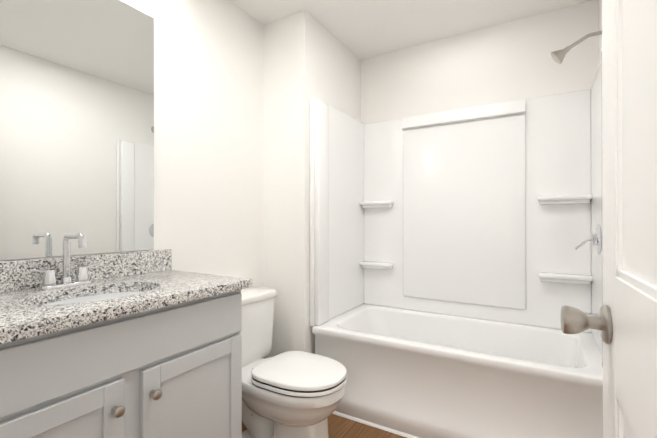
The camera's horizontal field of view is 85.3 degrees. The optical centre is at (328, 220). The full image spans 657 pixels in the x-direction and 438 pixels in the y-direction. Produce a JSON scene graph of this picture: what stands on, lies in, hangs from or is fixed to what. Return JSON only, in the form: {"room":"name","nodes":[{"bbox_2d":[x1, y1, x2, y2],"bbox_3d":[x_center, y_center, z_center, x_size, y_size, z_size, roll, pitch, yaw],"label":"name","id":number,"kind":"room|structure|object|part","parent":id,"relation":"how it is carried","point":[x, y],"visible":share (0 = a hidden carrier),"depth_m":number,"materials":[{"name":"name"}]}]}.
{"room":"bathroom","nodes":[
{"label":"bathroom","id":0,"kind":"room"},
{"bbox_2d":[0,0,263,286],"bbox_3d":[-0.931,-0.073,1.626,0.120,2.440,1.760,0,0,31],"label":"wall","id":1,"kind":"structure","parent":0,"point":[208,136],"depth_m":1.96,"materials":[{"name":"white paint"}]},
{"bbox_2d":[0,0,153,259],"bbox_3d":[-1.034,-0.409,1.330,0.005,1.090,0.815,0,0,31],"label":"mirror","id":2,"kind":"object","parent":1,"relation":"attached to","point":[76,116],"visible":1,"depth_m":1.40,"materials":[{"name":"clear glass"}]},
{"bbox_2d":[263,10,360,358],"bbox_3d":[-0.105,-0.070,2.688,0.450,2.440,0.910,0,0,31],"label":"wall","id":3,"kind":"structure","parent":0,"point":[307,56],"depth_m":2.27,"materials":[{"name":"white paint"}]},
{"bbox_2d":[242,414,406,437],"bbox_3d":[-0.173,1.175,0.960,2.100,0.060,3.940,0,0,31],"label":"floor","id":4,"kind":"structure","parent":0,"point":[340,427],"depth_m":1.95,"materials":[{"name":"brown wood"}]},
{"bbox_2d":[0,232,252,437],"bbox_3d":[-0.790,0.594,1.203,0.550,1.101,0.947,0,0,31],"label":"bathroom vanity","id":5,"kind":"object","parent":4,"relation":"on","point":[143,344],"visible":1,"depth_m":1.13,"materials":[{"name":"painted wood"},{"name":"granite"},{"name":"brushed nickel"}]},
{"bbox_2d":[0,249,252,343],"bbox_3d":[-0.790,0.208,1.205,0.548,0.135,0.947,0,0,31],"label":"countertop","id":6,"kind":"structure","parent":5,"relation":"on","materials":[{"name":"stone"}]},
{"bbox_2d":[29,232,98,289],"bbox_3d":[-0.918,0.142,1.281,0.154,0.196,0.222,0,0,31],"label":"faucet","id":7,"kind":"object","parent":6,"relation":"on","point":[82,282],"depth_m":1.29,"materials":[{"name":"silver metal"}]},
{"bbox_3d":[-0.571,0.543,1.065,0.032,0.031,0.147,0,0,31],"label":"knob","id":8,"kind":"part","parent":5,"relation":"part of","materials":[{"name":"silver metal"}]},
{"bbox_2d":[241,287,346,437],"bbox_3d":[-0.269,0.779,1.851,0.770,0.735,0.478,0,0,31],"label":"toilet","id":9,"kind":"object","parent":4,"relation":"on","point":[294,394],"visible":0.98,"depth_m":1.71,"materials":[{"name":"white ceramic"}]},
{"bbox_3d":[-0.507,0.604,1.994,0.215,0.384,0.478,0,0,31],"label":"tank","id":10,"kind":"part","parent":9,"relation":"part of","materials":[{"name":"white ceramic"}]},
{"bbox_3d":[-0.142,0.755,1.775,0.475,0.057,0.386,0,0,31],"label":"seat","id":11,"kind":"part","parent":9,"relation":"part of","materials":[{"name":"white plastic"}]},
{"bbox_2d":[310,52,602,437],"bbox_3d":[0.722,0.190,2.140,1.527,1.914,0.757,0,0,31],"label":"tub","id":12,"kind":"object","parent":4,"relation":"on","point":[453,270],"visible":0.88,"depth_m":2.24,"materials":[{"name":"white plastic"}]},
{"bbox_2d":[575,225,601,254],"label":"shower valve","id":13,"kind":"object","parent":12,"relation":"attached to","point":[595,239],"depth_m":1.77,"materials":[{"name":"silver metal"}]},
{"bbox_2d":[584,312,598,315],"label":"tub spout","id":14,"kind":"object","parent":12,"relation":"attached to","point":[590,314],"depth_m":1.79,"materials":[{"name":"silver metal"}]},
{"bbox_2d":[229,0,591,59],"bbox_3d":[-0.173,-1.325,0.968,2.100,0.060,3.940,0,0,31],"label":"ceiling","id":15,"kind":"structure","parent":0,"point":[362,29],"depth_m":2.25,"materials":[{"name":"white paint"}]},
{"bbox_2d":[361,0,597,123],"bbox_3d":[0.947,-0.071,2.519,1.530,2.440,0.120,0,0,31],"label":"wall","id":16,"kind":"structure","parent":0,"point":[506,62],"depth_m":2.39,"materials":[{"name":"white paint"}]},
{"bbox_2d":[598,0,601,68],"bbox_3d":[1.002,-0.075,1.002,0.120,2.440,2.670,0,0,31],"label":"wall","id":17,"kind":"structure","parent":0,"point":[599,29],"depth_m":2.03,"materials":[{"name":"white paint"}]},
{"bbox_2d":[551,31,601,63],"bbox_3d":[1.283,-0.896,1.829,0.243,0.148,0.078,0,0,31],"label":"shower","id":18,"kind":"object","parent":17,"relation":"attached to","point":[558,56],"visible":0.79,"depth_m":1.84,"materials":[{"name":"silver metal"}]},
{"bbox_2d":[602,0,656,437],"bbox_3d":[0.393,0.124,0.389,0.035,2.014,0.754,0,0,29],"label":"door","id":19,"kind":"structure","parent":17,"relation":"in","point":[629,134],"depth_m":0.56,"materials":[{"name":"white paint"}]},
{"bbox_2d":[560,305,612,343],"bbox_3d":[0.554,0.197,0.681,0.188,0.072,0.110,0,0,29],"label":"doorknob set","id":20,"kind":"object","parent":19,"relation":"attached to","point":[573,320],"depth_m":0.68,"materials":[{"name":"silver metal"}]}
]}

